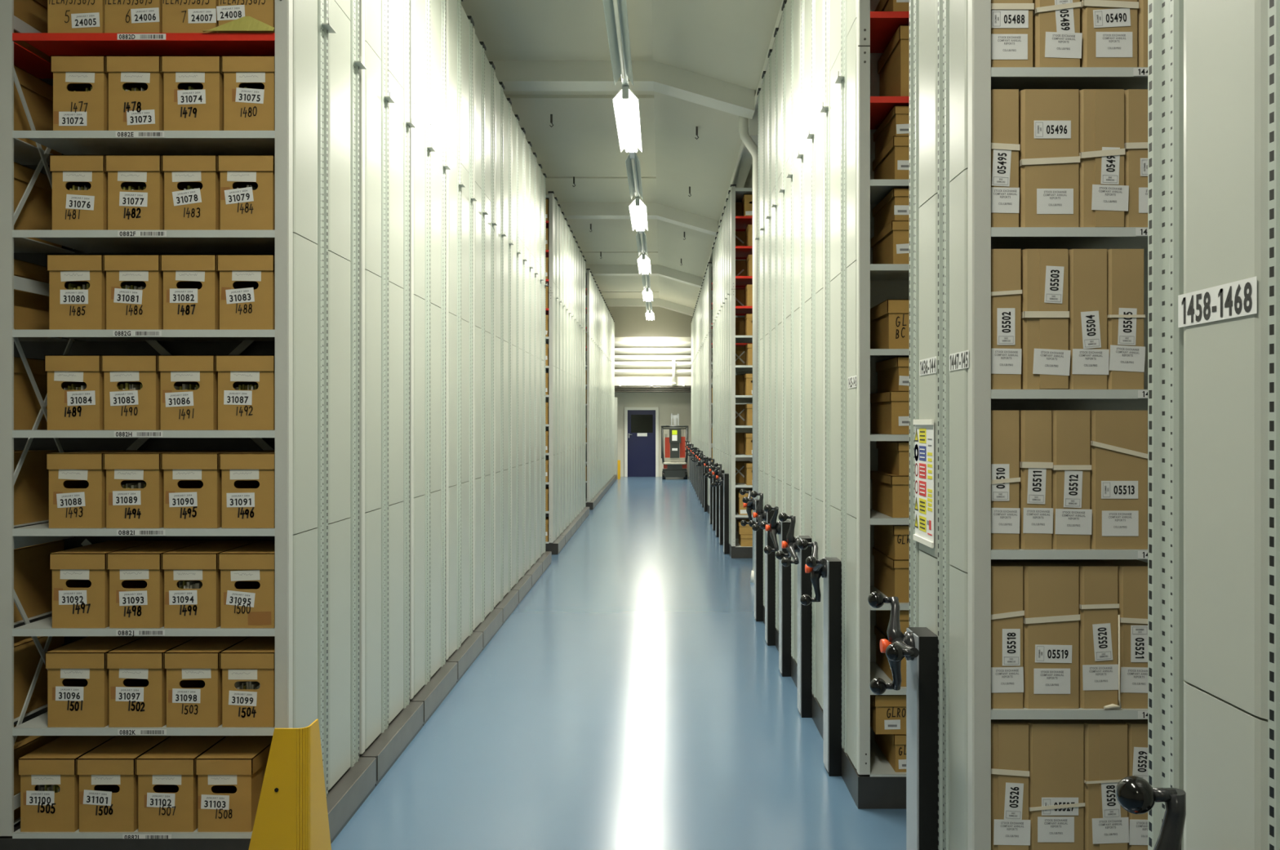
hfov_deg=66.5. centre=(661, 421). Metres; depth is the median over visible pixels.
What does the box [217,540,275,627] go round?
box
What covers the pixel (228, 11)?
box
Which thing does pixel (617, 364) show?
pipe
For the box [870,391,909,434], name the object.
box
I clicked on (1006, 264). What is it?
box
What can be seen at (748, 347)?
box
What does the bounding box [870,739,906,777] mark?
shelf
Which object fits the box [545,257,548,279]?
box
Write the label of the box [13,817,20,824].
shelf
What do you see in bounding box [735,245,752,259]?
shelf
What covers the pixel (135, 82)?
box
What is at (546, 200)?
box
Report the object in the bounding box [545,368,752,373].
pipe
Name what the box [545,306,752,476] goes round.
wall
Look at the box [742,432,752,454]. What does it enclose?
box
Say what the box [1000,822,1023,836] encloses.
print
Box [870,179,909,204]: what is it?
shelf
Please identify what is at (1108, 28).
box
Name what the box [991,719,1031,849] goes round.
box
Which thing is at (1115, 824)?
print
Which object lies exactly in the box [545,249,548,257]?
shelf
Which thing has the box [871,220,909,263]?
box
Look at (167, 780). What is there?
box
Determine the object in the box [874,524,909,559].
box
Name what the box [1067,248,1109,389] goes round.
box
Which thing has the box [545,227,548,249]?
box
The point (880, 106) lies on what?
shelf
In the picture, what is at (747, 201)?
box
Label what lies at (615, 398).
rack
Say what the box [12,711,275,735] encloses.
shelf
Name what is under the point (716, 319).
rack
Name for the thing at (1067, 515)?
print
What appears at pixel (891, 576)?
box
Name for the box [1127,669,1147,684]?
print
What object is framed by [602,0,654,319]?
strip light
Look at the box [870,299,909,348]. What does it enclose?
box
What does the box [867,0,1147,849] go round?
rack
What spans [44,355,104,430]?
box
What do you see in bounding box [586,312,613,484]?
rack
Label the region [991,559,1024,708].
box
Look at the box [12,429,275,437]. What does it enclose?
shelf
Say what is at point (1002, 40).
print
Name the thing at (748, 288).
box
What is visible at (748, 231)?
box
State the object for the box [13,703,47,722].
shelf
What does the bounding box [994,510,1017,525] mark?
print
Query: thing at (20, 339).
shelf
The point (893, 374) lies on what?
box
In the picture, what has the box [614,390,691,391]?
cable conduit
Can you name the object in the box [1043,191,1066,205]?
print
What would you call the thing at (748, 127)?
downpipe
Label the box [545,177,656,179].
trim
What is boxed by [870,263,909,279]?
shelf
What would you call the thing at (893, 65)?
box
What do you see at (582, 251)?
trim
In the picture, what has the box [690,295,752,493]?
rack
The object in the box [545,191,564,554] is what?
rack
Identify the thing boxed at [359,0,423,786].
rack
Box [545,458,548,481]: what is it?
box
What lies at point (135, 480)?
box
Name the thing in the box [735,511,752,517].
shelf
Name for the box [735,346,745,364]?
box
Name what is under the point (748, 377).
box
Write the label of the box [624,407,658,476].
door
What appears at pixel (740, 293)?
box
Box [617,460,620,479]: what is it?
post
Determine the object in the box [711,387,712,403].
box
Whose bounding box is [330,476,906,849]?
floor
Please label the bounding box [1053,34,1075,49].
print
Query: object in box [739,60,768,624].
rack
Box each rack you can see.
[0,0,376,849]
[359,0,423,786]
[409,0,457,725]
[445,0,482,682]
[472,26,502,650]
[493,71,518,625]
[511,106,531,604]
[524,134,542,587]
[536,159,551,573]
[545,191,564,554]
[545,235,581,530]
[545,246,585,524]
[545,299,608,492]
[545,304,610,489]
[546,397,617,475]
[560,208,571,545]
[566,224,576,537]
[582,255,589,519]
[586,268,595,509]
[586,278,599,505]
[586,284,601,501]
[586,289,604,497]
[586,294,606,494]
[586,308,612,486]
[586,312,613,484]
[586,315,615,482]
[586,319,617,479]
[684,320,712,479]
[685,316,712,481]
[686,312,745,484]
[687,309,712,486]
[688,305,712,488]
[689,300,712,491]
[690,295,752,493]
[691,290,752,497]
[693,279,712,503]
[693,284,712,500]
[695,272,712,506]
[697,262,752,513]
[702,242,752,524]
[704,231,752,530]
[706,219,737,537]
[710,205,738,544]
[714,184,752,558]
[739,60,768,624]
[748,13,782,651]
[760,0,800,688]
[775,0,825,738]
[797,0,909,808]
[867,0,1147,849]
[1115,0,1279,849]
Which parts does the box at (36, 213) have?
lid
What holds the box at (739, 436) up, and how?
on the rack at (731, 546)
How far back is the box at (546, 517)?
12.52 m
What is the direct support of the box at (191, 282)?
on the rack at (314, 44)
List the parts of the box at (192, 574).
lid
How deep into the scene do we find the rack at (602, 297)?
22.77 m
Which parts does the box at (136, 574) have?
lid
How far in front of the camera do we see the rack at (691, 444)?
23.87 m
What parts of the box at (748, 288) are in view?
lid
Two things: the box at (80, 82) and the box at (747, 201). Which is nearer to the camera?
the box at (80, 82)
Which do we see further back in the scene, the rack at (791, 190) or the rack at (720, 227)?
the rack at (720, 227)
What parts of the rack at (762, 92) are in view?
ball knob, ball knob, ball knob, post, control post, panel, panel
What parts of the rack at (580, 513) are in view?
panel, panel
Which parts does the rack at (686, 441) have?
post, control post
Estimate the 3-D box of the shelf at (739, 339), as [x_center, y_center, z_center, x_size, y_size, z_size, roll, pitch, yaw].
[1.398,-1.061,12.562,0.968,0.028,0.840,0,0,0]
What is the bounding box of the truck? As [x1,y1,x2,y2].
[661,413,688,479]
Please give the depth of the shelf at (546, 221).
12.70 m
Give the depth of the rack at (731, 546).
12.31 m
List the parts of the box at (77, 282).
lid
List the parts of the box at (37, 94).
lid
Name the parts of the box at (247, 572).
lid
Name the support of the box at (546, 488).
on the rack at (556, 542)
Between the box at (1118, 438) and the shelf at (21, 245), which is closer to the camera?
the box at (1118, 438)
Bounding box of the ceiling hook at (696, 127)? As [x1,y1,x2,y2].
[694,126,698,139]
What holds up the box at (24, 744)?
on the rack at (314, 44)
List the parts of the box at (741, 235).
lid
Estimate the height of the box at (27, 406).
0.281 m
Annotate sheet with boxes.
[201,15,274,31]
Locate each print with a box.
[993,189,1017,204]
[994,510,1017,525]
[995,350,1017,365]
[995,669,1018,684]
[997,35,1021,51]
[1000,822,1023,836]
[1026,510,1049,525]
[1040,351,1063,366]
[1040,671,1062,685]
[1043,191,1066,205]
[1044,818,1067,834]
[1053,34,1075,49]
[1062,511,1085,526]
[1079,351,1102,366]
[1088,666,1111,682]
[1098,186,1121,202]
[1098,819,1122,835]
[1102,34,1125,48]
[1108,512,1132,528]
[1115,347,1138,363]
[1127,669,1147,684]
[1136,822,1147,836]
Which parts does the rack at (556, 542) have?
panel, panel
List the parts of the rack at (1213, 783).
ball knob, panel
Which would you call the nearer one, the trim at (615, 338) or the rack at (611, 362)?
the rack at (611, 362)
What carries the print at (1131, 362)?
attached to the box at (1126, 315)
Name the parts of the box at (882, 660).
lid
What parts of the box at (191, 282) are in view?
lid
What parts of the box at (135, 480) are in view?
lid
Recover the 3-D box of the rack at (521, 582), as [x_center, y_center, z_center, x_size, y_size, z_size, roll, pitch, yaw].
[-2.463,-0.625,9.494,2.270,4.650,0.888,0,0,0]
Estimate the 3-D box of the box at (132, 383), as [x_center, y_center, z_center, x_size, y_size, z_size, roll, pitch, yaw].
[-1.996,-0.109,3.852,0.207,0.281,0.392,0,0,0]
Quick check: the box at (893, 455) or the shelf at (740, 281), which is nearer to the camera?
the box at (893, 455)
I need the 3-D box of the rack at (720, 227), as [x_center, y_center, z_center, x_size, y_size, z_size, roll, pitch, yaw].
[1.871,-0.625,14.384,2.387,4.650,0.888,0,0,0]
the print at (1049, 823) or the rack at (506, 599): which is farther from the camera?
the rack at (506, 599)
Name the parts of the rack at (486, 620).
panel, panel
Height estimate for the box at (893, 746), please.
0.167 m
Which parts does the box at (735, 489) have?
lid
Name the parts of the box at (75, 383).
lid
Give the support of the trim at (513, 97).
attached to the ceiling
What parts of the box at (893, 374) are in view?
lid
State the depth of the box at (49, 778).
3.66 m
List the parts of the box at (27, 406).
lid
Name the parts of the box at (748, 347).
lid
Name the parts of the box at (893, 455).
lid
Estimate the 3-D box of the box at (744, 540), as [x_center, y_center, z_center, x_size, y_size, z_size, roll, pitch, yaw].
[1.129,1.479,12.350,0.304,0.150,0.392,0,0,0]
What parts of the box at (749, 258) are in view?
lid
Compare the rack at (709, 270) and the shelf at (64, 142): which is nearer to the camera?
the shelf at (64, 142)
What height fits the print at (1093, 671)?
0.043 m
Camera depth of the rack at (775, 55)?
7.41 m
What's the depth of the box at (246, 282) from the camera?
3.66 m
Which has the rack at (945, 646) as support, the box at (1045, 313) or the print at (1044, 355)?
the box at (1045, 313)
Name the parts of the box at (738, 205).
lid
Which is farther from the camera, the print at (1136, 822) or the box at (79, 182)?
the box at (79, 182)
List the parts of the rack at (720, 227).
post, control post, panel, panel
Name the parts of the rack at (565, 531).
panel, panel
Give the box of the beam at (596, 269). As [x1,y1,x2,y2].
[586,264,702,287]
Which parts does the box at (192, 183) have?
lid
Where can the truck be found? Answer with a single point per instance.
(674, 466)
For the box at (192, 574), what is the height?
0.281 m
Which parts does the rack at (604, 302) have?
panel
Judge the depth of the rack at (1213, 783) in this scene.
1.52 m
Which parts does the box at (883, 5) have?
lid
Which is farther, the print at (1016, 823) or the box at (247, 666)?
the box at (247, 666)
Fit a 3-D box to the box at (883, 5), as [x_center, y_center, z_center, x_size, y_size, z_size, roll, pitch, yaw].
[1.172,-1.883,4.525,0.314,0.158,0.432,0,0,0]
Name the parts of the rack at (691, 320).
panel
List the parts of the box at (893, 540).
lid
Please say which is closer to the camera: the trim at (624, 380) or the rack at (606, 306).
the rack at (606, 306)
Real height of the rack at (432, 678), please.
4.650 m
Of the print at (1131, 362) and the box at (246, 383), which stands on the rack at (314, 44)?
the box at (246, 383)
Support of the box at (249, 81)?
on the rack at (314, 44)
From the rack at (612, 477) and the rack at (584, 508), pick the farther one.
the rack at (612, 477)
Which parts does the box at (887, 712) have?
lid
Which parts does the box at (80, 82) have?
lid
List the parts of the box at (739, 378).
lid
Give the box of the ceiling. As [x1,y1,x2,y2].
[461,0,782,308]
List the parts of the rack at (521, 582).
panel, panel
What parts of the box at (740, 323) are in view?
lid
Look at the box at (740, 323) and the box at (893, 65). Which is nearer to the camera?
the box at (893, 65)
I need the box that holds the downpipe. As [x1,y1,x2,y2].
[738,108,758,582]
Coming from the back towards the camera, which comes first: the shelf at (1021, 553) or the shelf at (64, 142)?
the shelf at (64, 142)
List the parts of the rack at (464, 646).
panel, panel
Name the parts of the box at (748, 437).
lid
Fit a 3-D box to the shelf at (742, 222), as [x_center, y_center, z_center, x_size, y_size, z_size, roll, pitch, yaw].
[1.398,-2.546,12.562,0.968,0.028,0.840,0,0,0]
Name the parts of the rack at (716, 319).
post, control post, panel, panel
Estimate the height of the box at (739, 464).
0.270 m
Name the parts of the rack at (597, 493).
panel, panel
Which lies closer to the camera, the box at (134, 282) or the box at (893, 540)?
the box at (134, 282)
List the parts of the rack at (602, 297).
panel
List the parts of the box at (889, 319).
lid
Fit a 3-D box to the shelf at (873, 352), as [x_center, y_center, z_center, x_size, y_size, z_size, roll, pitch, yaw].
[1.398,-0.306,4.707,0.968,0.028,0.840,0,0,0]
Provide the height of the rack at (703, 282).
4.650 m
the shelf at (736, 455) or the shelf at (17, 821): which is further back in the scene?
the shelf at (736, 455)
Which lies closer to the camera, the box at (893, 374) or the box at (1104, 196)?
the box at (1104, 196)
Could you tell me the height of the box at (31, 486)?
0.281 m
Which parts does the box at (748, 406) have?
lid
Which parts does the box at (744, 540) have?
lid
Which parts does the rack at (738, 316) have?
control post, panel, panel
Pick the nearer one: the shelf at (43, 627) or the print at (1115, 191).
the print at (1115, 191)
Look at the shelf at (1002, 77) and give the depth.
2.79 m
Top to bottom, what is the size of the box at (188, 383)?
0.281 m
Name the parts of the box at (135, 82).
lid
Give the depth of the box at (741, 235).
12.59 m
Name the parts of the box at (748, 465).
lid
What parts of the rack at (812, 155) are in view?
ball knob, ball knob, lock knob, ball knob, post, splice plate, control post, panel, splice plate, panel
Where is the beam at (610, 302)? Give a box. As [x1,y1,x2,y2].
[603,298,693,316]
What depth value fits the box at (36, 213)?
3.88 m
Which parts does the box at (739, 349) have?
lid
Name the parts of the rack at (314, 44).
panel, splice plate, panel, splice plate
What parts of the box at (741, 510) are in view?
lid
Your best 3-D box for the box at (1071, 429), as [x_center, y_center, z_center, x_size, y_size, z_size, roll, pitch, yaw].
[1.147,0.162,2.905,0.109,0.388,0.363,0,0,0]
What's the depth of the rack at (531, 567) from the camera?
10.29 m
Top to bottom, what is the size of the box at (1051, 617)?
0.397 m
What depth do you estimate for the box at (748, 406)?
12.16 m
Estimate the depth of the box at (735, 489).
12.59 m
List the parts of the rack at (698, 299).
post, control post, panel, panel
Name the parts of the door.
glass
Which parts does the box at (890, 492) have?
lid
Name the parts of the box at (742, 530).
lid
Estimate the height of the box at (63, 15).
0.290 m
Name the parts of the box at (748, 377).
lid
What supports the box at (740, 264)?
on the rack at (731, 546)
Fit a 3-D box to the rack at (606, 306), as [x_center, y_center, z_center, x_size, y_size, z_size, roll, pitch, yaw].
[-2.463,-0.625,24.664,2.270,4.650,0.888,0,0,0]
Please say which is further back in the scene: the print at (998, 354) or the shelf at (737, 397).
the shelf at (737, 397)
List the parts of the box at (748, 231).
lid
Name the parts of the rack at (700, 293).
control post, panel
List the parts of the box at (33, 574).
lid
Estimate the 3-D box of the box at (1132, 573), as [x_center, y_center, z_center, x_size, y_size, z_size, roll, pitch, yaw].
[1.335,0.603,2.905,0.115,0.397,0.363,0,0,0]
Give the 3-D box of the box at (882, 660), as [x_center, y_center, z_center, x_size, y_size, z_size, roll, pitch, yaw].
[1.189,1.081,4.525,0.314,0.180,0.432,0,0,0]
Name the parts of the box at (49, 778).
lid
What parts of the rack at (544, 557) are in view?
panel, panel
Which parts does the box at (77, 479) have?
lid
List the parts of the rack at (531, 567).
panel, panel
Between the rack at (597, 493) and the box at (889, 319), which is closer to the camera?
the box at (889, 319)
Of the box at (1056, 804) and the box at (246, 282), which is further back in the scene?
the box at (246, 282)
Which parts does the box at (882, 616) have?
lid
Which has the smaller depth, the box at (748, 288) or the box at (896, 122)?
the box at (896, 122)
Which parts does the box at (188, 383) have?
lid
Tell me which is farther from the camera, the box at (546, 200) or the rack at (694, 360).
the rack at (694, 360)
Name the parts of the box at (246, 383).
lid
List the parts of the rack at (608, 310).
panel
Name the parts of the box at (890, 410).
lid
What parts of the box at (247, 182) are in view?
lid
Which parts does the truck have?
guard rail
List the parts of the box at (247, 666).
lid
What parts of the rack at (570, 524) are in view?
panel, panel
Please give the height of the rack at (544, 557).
4.650 m
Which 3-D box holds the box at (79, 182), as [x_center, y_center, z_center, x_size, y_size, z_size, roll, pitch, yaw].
[-2.193,-0.859,3.852,0.205,0.281,0.392,0,0,0]
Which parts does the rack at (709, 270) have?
post, control post, panel, panel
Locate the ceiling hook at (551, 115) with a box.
[549,114,553,127]
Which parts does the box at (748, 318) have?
lid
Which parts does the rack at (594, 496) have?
panel, panel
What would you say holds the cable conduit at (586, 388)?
attached to the wall
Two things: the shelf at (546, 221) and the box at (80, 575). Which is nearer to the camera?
the box at (80, 575)
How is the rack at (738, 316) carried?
on the floor
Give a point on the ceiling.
(728, 41)
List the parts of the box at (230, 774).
lid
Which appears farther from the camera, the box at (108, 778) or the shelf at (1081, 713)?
the box at (108, 778)
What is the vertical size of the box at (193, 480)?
0.281 m
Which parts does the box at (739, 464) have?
lid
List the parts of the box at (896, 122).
lid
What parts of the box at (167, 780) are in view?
lid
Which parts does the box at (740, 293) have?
lid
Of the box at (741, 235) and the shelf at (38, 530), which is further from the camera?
the box at (741, 235)
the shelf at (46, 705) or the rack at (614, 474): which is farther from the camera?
the rack at (614, 474)
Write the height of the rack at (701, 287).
4.650 m
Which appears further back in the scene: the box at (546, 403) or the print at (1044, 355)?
the box at (546, 403)
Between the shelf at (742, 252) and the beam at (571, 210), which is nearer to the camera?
the shelf at (742, 252)
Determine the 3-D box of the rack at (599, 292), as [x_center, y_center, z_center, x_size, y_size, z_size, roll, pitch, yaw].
[-2.463,-0.625,21.964,2.270,4.650,0.888,0,0,0]
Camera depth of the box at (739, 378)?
12.59 m
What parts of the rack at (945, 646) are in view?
ball knob, ball knob, lock knob, ball knob, post, control post, notice rail, notice rail, panel, panel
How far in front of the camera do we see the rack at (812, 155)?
5.59 m
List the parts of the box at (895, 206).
lid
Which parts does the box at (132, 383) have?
lid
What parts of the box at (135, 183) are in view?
lid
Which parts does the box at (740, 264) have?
lid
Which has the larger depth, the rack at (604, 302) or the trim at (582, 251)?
the rack at (604, 302)
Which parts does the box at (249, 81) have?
lid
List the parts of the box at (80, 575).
lid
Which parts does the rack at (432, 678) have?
panel, splice plate, panel, splice plate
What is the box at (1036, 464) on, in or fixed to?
on the rack at (945, 646)
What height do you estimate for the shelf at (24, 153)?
0.028 m
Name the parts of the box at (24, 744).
lid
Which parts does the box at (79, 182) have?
lid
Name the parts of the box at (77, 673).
lid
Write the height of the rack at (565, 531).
4.650 m
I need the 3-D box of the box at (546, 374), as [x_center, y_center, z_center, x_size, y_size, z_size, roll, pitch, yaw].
[-1.569,-0.486,12.710,0.226,0.280,0.392,0,0,0]
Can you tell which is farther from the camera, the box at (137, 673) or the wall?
the wall
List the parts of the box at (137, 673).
lid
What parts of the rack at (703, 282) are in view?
control post, panel, panel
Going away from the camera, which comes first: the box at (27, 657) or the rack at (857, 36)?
the box at (27, 657)
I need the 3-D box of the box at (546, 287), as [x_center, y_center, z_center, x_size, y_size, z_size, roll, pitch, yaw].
[-1.569,-1.596,12.710,0.226,0.280,0.392,0,0,0]
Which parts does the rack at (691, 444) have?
control post, panel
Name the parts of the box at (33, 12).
lid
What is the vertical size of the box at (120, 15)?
0.290 m
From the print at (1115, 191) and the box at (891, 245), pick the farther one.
the box at (891, 245)
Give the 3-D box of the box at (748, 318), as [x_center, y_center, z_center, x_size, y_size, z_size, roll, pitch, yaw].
[1.166,-1.211,12.350,0.229,0.270,0.392,0,0,0]
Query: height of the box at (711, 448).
0.280 m
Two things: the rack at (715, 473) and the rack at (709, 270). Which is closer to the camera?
the rack at (715, 473)
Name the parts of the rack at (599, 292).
panel, panel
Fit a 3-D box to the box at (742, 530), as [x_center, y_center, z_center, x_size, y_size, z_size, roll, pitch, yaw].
[1.119,1.329,12.350,0.324,0.150,0.392,0,0,0]
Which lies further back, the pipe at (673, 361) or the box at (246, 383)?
the pipe at (673, 361)
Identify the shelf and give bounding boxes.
[12,32,275,56]
[12,130,275,155]
[12,229,275,253]
[12,329,275,341]
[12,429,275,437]
[12,522,275,536]
[12,616,275,635]
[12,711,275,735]
[12,828,252,838]
[13,41,53,78]
[13,137,54,164]
[13,237,75,253]
[13,520,48,527]
[13,610,52,625]
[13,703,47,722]
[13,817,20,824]
[17,337,75,341]
[545,220,548,227]
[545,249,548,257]
[545,279,548,286]
[545,307,548,315]
[545,336,548,343]
[711,342,752,347]
[735,215,752,231]
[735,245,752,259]
[735,275,752,287]
[735,306,752,315]
[735,335,752,342]
[735,364,752,370]
[735,395,752,399]
[735,425,752,427]
[735,453,752,457]
[735,482,752,487]
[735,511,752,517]
[735,538,752,546]
[870,11,909,53]
[870,96,909,128]
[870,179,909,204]
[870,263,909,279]
[870,348,909,356]
[870,433,909,440]
[870,508,909,524]
[870,585,909,609]
[870,662,906,694]
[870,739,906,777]
[991,66,1147,91]
[991,226,1147,253]
[991,389,1147,398]
[991,548,1147,559]
[991,707,1147,719]
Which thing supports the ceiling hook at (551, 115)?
attached to the ceiling
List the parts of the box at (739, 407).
lid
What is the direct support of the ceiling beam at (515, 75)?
attached to the ceiling
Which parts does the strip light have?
strip light, strip light, lighting trunking, strip light, strip light, strip light, strip light, strip light, strip light, strip light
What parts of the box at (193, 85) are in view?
lid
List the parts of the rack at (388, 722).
panel, splice plate, panel, splice plate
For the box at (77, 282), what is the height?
0.281 m
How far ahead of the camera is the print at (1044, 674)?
2.72 m
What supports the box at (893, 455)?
on the box at (890, 492)
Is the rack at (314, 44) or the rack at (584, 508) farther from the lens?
the rack at (584, 508)
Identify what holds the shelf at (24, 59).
attached to the rack at (314, 44)
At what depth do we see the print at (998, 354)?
2.72 m
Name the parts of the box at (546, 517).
lid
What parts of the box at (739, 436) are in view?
lid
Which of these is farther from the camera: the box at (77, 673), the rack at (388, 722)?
the rack at (388, 722)
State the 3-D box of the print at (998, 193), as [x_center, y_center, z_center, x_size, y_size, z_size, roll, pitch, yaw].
[0.959,-0.627,2.725,0.066,0.043,0.001,0,0,0]
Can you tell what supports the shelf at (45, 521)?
attached to the rack at (314, 44)
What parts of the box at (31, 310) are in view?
lid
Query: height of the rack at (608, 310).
4.650 m
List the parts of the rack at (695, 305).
post, control post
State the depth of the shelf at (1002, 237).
2.85 m
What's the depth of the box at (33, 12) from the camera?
3.88 m
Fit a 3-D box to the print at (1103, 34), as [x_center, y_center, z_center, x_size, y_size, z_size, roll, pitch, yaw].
[1.263,-1.061,2.725,0.066,0.042,0.001,0,0,0]
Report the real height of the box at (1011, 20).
0.400 m
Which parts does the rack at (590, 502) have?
panel, panel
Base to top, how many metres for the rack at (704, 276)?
4.650 m
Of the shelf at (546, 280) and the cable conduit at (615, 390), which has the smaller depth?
the shelf at (546, 280)
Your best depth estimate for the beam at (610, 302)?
29.30 m
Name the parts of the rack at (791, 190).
ball knob, ball knob, ball knob, lock knob, post, splice plate, control post, panel, splice plate, panel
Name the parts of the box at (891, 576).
lid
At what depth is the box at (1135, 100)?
2.73 m
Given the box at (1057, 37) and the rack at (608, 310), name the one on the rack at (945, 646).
the box at (1057, 37)
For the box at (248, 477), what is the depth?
3.66 m
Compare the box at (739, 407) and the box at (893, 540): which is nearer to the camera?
the box at (893, 540)
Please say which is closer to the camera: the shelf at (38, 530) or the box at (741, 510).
the shelf at (38, 530)
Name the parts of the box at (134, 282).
lid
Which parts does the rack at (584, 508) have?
panel, panel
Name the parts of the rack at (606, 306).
panel, panel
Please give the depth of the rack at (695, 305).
24.76 m
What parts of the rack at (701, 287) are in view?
control post, panel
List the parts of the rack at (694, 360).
control post, panel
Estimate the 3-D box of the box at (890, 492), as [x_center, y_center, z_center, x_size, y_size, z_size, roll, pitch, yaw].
[1.170,0.332,4.525,0.314,0.185,0.432,0,0,0]
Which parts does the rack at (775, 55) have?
ball knob, ball knob, lock knob, ball knob, post, control post, panel, panel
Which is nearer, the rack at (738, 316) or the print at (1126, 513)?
the print at (1126, 513)
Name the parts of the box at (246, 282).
lid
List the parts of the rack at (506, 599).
panel, panel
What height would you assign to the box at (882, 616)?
0.158 m
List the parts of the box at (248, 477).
lid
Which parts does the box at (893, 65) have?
lid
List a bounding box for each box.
[13,0,50,62]
[13,65,62,155]
[13,161,62,248]
[13,258,62,337]
[13,356,47,429]
[13,449,64,524]
[13,539,64,622]
[13,635,64,719]
[13,724,61,820]
[17,735,115,831]
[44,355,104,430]
[44,635,145,727]
[46,254,106,329]
[46,449,155,528]
[47,0,104,32]
[49,155,107,229]
[49,540,159,627]
[50,55,108,130]
[76,735,171,831]
[101,355,160,430]
[103,254,163,329]
[103,449,208,528]
[104,0,162,32]
[105,155,164,229]
[106,55,164,130]
[106,540,208,627]
[106,635,199,727]
[135,735,226,831]
[158,355,217,430]
[160,254,219,329]
[161,55,223,130]
[161,155,220,229]
[161,449,261,528]
[161,540,260,627]
[162,0,218,32]
[164,635,250,727]
[195,735,272,831]
[215,355,275,430]
[216,0,275,32]
[217,155,275,229]
[217,254,275,329]
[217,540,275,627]
[219,449,275,528]
[219,635,275,727]
[221,55,275,130]
[545,199,548,220]
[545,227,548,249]
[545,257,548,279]
[545,286,548,307]
[545,315,548,336]
[545,343,548,365]
[545,373,548,395]
[545,402,548,423]
[545,431,548,453]
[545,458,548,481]
[545,487,548,511]
[545,516,548,541]
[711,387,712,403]
[711,427,712,443]
[711,448,712,462]
[735,202,742,215]
[735,231,746,245]
[735,260,746,275]
[735,288,744,306]
[735,317,744,335]
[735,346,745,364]
[735,374,743,395]
[735,404,744,425]
[735,432,743,453]
[735,460,751,482]
[735,488,751,511]
[736,490,752,515]
[736,519,752,534]
[737,533,752,546]
[742,194,752,215]
[742,373,752,395]
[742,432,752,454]
[743,313,752,335]
[743,462,752,484]
[744,284,752,306]
[744,343,752,364]
[744,403,752,425]
[745,224,752,245]
[746,254,752,275]
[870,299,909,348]
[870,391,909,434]
[870,471,909,517]
[870,694,906,733]
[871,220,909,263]
[872,135,909,179]
[872,187,909,235]
[872,546,909,602]
[873,105,909,158]
[874,0,909,11]
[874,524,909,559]
[874,626,906,686]
[874,732,906,772]
[875,356,909,392]
[875,609,909,635]
[876,440,909,475]
[877,25,909,96]
[991,0,1034,66]
[991,88,1019,226]
[991,248,1022,389]
[991,410,1020,549]
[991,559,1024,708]
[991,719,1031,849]
[1006,559,1079,708]
[1018,88,1079,226]
[1019,410,1053,549]
[1021,248,1071,389]
[1023,719,1084,849]
[1032,0,1082,66]
[1052,410,1092,549]
[1060,559,1121,708]
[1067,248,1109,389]
[1078,719,1129,849]
[1079,88,1128,226]
[1080,0,1138,66]
[1090,410,1147,549]
[1097,559,1147,708]
[1106,248,1145,389]
[1120,719,1147,849]
[1124,88,1147,226]
[1137,0,1147,66]
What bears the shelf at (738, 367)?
attached to the rack at (731, 546)
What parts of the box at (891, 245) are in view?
lid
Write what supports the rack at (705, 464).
on the floor
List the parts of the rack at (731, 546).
post, control post, panel, panel, panel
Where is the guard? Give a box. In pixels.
[248,719,331,849]
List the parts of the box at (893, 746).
lid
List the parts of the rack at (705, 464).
post, control post, panel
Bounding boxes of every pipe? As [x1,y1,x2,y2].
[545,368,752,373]
[586,347,712,353]
[586,355,712,359]
[586,361,712,367]
[614,340,712,346]
[671,360,675,384]
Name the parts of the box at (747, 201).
lid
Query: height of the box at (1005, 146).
0.387 m
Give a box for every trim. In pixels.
[505,94,653,100]
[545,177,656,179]
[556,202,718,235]
[582,251,657,253]
[586,337,744,376]
[600,291,658,292]
[614,376,712,386]
[693,0,783,311]
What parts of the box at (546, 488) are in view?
lid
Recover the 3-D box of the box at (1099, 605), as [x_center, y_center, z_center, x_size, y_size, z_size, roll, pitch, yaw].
[1.224,0.603,2.898,0.109,0.397,0.376,0,0,0]
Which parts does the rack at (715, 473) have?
post, control post, panel, panel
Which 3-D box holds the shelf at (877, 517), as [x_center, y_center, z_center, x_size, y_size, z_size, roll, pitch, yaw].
[1.398,0.439,4.707,0.968,0.028,0.840,0,0,0]
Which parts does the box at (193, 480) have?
lid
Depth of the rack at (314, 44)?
3.83 m
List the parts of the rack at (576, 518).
panel, panel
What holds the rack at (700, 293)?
on the floor
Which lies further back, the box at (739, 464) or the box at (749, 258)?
the box at (739, 464)
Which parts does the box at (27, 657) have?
lid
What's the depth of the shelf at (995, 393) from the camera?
2.71 m
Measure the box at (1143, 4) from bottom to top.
0.400 m
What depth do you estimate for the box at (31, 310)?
3.86 m
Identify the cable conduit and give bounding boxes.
[586,388,691,390]
[614,386,712,387]
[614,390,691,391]
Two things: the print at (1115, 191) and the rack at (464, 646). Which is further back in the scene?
the rack at (464, 646)
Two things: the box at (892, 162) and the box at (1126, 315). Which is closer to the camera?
the box at (1126, 315)
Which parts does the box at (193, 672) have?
lid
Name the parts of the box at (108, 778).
lid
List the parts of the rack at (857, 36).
ball knob, ball knob, lock knob, ball knob, splice plate, post, control post, panel, splice plate, panel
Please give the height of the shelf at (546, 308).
0.028 m
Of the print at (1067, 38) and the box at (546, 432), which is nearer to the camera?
the print at (1067, 38)
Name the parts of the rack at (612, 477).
panel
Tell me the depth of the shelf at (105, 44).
3.75 m
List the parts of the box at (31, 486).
lid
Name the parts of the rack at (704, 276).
control post, panel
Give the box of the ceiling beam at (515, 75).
[488,60,754,119]

